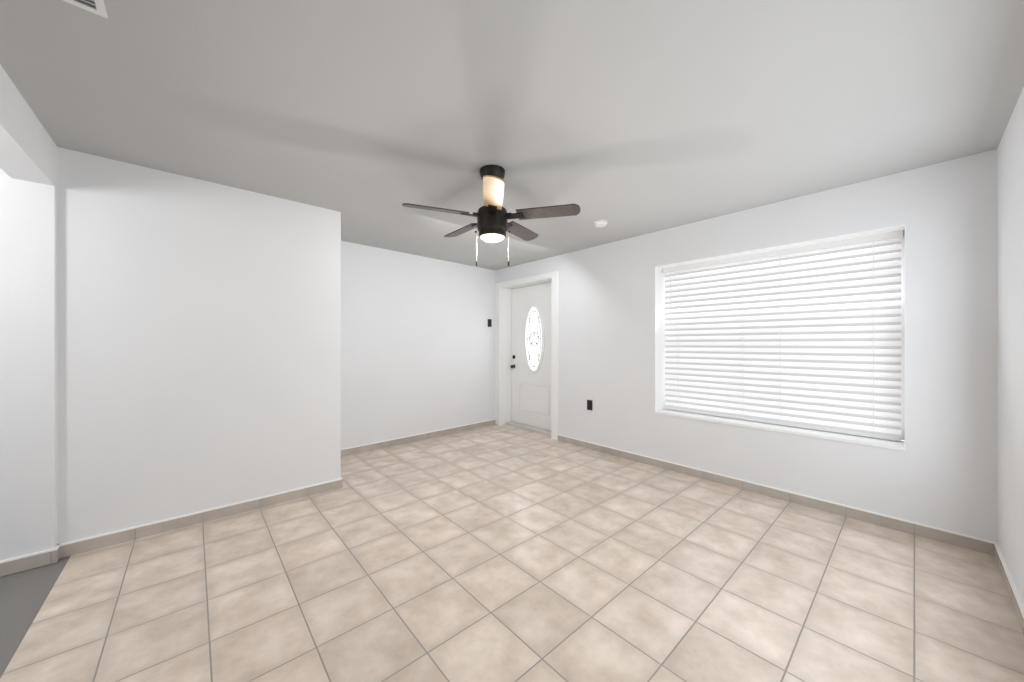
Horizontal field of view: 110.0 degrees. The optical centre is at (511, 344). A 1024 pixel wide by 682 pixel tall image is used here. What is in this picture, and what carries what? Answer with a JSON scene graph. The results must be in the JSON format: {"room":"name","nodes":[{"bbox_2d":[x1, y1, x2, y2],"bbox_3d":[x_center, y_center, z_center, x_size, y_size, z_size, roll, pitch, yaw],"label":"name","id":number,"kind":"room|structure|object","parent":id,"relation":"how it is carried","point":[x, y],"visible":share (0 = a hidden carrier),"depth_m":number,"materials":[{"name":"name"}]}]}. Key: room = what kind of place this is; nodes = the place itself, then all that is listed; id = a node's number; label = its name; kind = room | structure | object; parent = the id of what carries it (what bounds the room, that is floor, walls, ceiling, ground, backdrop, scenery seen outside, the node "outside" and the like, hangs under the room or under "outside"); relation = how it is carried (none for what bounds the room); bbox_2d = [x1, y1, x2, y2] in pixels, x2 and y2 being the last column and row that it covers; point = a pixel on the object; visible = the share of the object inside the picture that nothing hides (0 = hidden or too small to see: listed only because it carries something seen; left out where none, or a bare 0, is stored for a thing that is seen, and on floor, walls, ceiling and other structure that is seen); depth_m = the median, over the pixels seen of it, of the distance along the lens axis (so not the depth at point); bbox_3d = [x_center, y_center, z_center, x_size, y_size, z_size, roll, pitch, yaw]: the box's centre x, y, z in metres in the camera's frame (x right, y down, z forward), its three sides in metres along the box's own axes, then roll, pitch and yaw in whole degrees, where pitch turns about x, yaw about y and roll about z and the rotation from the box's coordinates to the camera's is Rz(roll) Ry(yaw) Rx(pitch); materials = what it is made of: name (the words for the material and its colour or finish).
{"room":"empty living room","nodes":[
{"label":"empty living room","id":0,"kind":"room"},
{"bbox_2d":[0,556,69,677],"bbox_3d":[-2.045,1.322,0.120,1.805,0.096,3.860,0,0,-42],"label":"floor","id":1,"kind":"structure","parent":0,"point":[24,595],"depth_m":1.78,"materials":[{"name":"concrete"}]},
{"bbox_2d":[0,144,340,560],"bbox_3d":[-3.126,0.050,2.592,3.180,2.440,1.370,0,0,-42],"label":"wall","id":2,"kind":"structure","parent":0,"point":[170,345],"depth_m":2.40,"materials":[{"name":"paint"}]},
{"bbox_2d":[0,64,54,185],"bbox_3d":[-1.502,-1.045,0.671,0.150,0.250,3.660,0,0,-42],"label":"header","id":3,"kind":"object","parent":2,"relation":"attached to","point":[27,148],"visible":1,"depth_m":1.77,"materials":[{"name":"paint"}]},
{"bbox_2d":[0,477,342,576],"bbox_3d":[-2.679,1.229,2.098,3.192,0.082,0.062,0,0,-42],"label":"baseboard","id":4,"kind":"structure","parent":2,"relation":"attached to","point":[74,547],"depth_m":2.38,"materials":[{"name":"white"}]},
{"bbox_2d":[341,241,495,448],"bbox_3d":[-1.284,0.050,4.883,2.620,2.440,0.400,0,0,-42],"label":"wall","id":5,"kind":"structure","parent":0,"point":[417,345],"depth_m":4.67,"materials":[{"name":"paint"}]},
{"bbox_2d":[341,419,494,456],"bbox_3d":[-1.194,1.229,4.774,2.608,0.082,0.141,0,0,-42],"label":"baseboard","id":6,"kind":"structure","parent":5,"relation":"attached to","point":[382,444],"depth_m":4.66,"materials":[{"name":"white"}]},
{"bbox_2d":[488,319,491,326],"bbox_3d":[-0.348,-0.330,5.607,0.076,0.120,0.014,0,0,-42],"label":"switch plate","id":7,"kind":"object","parent":5,"relation":"attached to","point":[489,322],"visible":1,"depth_m":5.61,"materials":[{"name":"black plastic"}]},
{"bbox_2d":[0,424,1023,681],"bbox_3d":[-0.136,1.320,2.705,4.485,0.100,5.180,0,0,-42],"label":"floor","id":8,"kind":"structure","parent":0,"point":[496,552],"depth_m":1.85,"materials":[{"name":"beige tile"}]},
{"bbox_2d":[0,0,1023,269],"bbox_3d":[-0.810,-1.230,2.104,6.290,0.120,5.180,0,0,-42],"label":"ceiling","id":9,"kind":"structure","parent":0,"point":[624,118],"depth_m":1.71,"materials":[{"name":"paint"}]},
{"bbox_2d":[62,0,107,18],"bbox_3d":[-1.483,-1.162,1.076,0.328,0.016,0.260,0,0,-42],"label":"ceiling vent","id":10,"kind":"object","parent":9,"relation":"in","point":[97,7],"visible":1,"depth_m":1.23,"materials":[{"name":"white plastic"}]},
{"bbox_2d":[402,165,579,265],"bbox_3d":[-0.158,-0.850,2.458,1.121,0.640,1.084,0,0,-42],"label":"fan","id":11,"kind":"object","parent":9,"relation":"hanging from","point":[493,216],"visible":1,"depth_m":2.34,"materials":[{"name":"black metal"}]},
{"bbox_2d":[594,220,607,227],"bbox_3d":[0.850,-1.148,3.436,0.132,0.044,0.132,0,0,-42],"label":"smoke detector","id":12,"kind":"object","parent":9,"relation":"attached to","point":[600,223],"visible":1,"depth_m":3.39,"materials":[{"name":"white plastic"}]},
{"bbox_2d":[496,149,996,541],"bbox_3d":[1.411,0.050,4.083,0.340,2.440,5.180,0,0,-42],"label":"wall","id":13,"kind":"structure","parent":0,"point":[940,471],"depth_m":2.60,"materials":[{"name":"paint"}]},
{"bbox_2d":[495,271,557,440],"bbox_3d":[0.297,0.154,5.322,0.356,2.231,1.305,0,0,-42],"label":"door frame","id":14,"kind":"structure","parent":13,"relation":"attached to","point":[554,354],"depth_m":5.63,"materials":[{"name":"white wood"}]},
{"bbox_2d":[505,421,550,435],"bbox_3d":[0.340,1.255,5.361,0.240,0.030,1.066,0,0,-42],"label":"door sill","id":15,"kind":"structure","parent":13,"relation":"attached to","point":[530,428],"depth_m":5.33,"materials":[{"name":"white"}]},
{"bbox_2d":[510,282,550,430],"bbox_3d":[0.328,0.177,5.361,0.110,2.117,1.026,0,0,-42],"label":"door","id":16,"kind":"structure","parent":13,"relation":"in","point":[530,366],"depth_m":5.40,"materials":[{"name":"painted wood"},{"name":"glass"}]},
{"bbox_2d":[587,400,591,409],"bbox_3d":[0.942,0.740,4.348,0.009,0.120,0.076,0,0,-42],"label":"electrical outlet plate","id":17,"kind":"object","parent":13,"relation":"attached to","point":[589,404],"visible":1,"depth_m":4.35,"materials":[{"name":"black plastic"}]},
{"bbox_2d":[558,434,987,553],"bbox_3d":[1.746,1.229,3.443,0.012,0.082,3.419,0,0,-42],"label":"baseboard","id":18,"kind":"structure","parent":13,"relation":"attached to","point":[977,544],"depth_m":2.78,"materials":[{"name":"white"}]},
{"bbox_2d":[654,224,904,450],"bbox_3d":[2.158,-0.045,3.155,0.244,1.530,1.760,0,0,-42],"label":"window frame","id":19,"kind":"structure","parent":13,"relation":"attached to","point":[660,331],"depth_m":3.26,"materials":[{"name":"white wood"}]},
{"bbox_2d":[667,232,904,440],"bbox_3d":[2.274,-0.056,3.258,0.060,1.508,1.760,0,0,-42],"label":"window unit","id":20,"kind":"structure","parent":13,"relation":"in","point":[903,339],"depth_m":2.59,"materials":[{"name":"white plastic"}]},
{"bbox_2d":[663,230,902,440],"bbox_3d":[2.210,-0.058,3.201,0.080,1.500,1.732,0,0,-42],"label":"window blinds","id":21,"kind":"object","parent":20,"relation":"attached to","point":[803,348],"visible":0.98,"depth_m":3.02,"materials":[{"name":"white plastic"}]},
{"bbox_2d":[997,87,1023,604],"bbox_3d":[0.736,0.050,0.113,5.950,2.440,0.150,0,0,-42],"label":"wall","id":22,"kind":"structure","parent":0,"point":[1010,345],"depth_m":1.83,"materials":[{"name":"paint"}]},
{"bbox_2d":[988,540,1023,633],"bbox_3d":[1.356,1.229,0.774,4.145,0.082,0.012,0,0,-42],"label":"baseboard","id":23,"kind":"structure","parent":22,"relation":"attached to","point":[993,548],"depth_m":1.82,"materials":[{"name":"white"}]}
]}

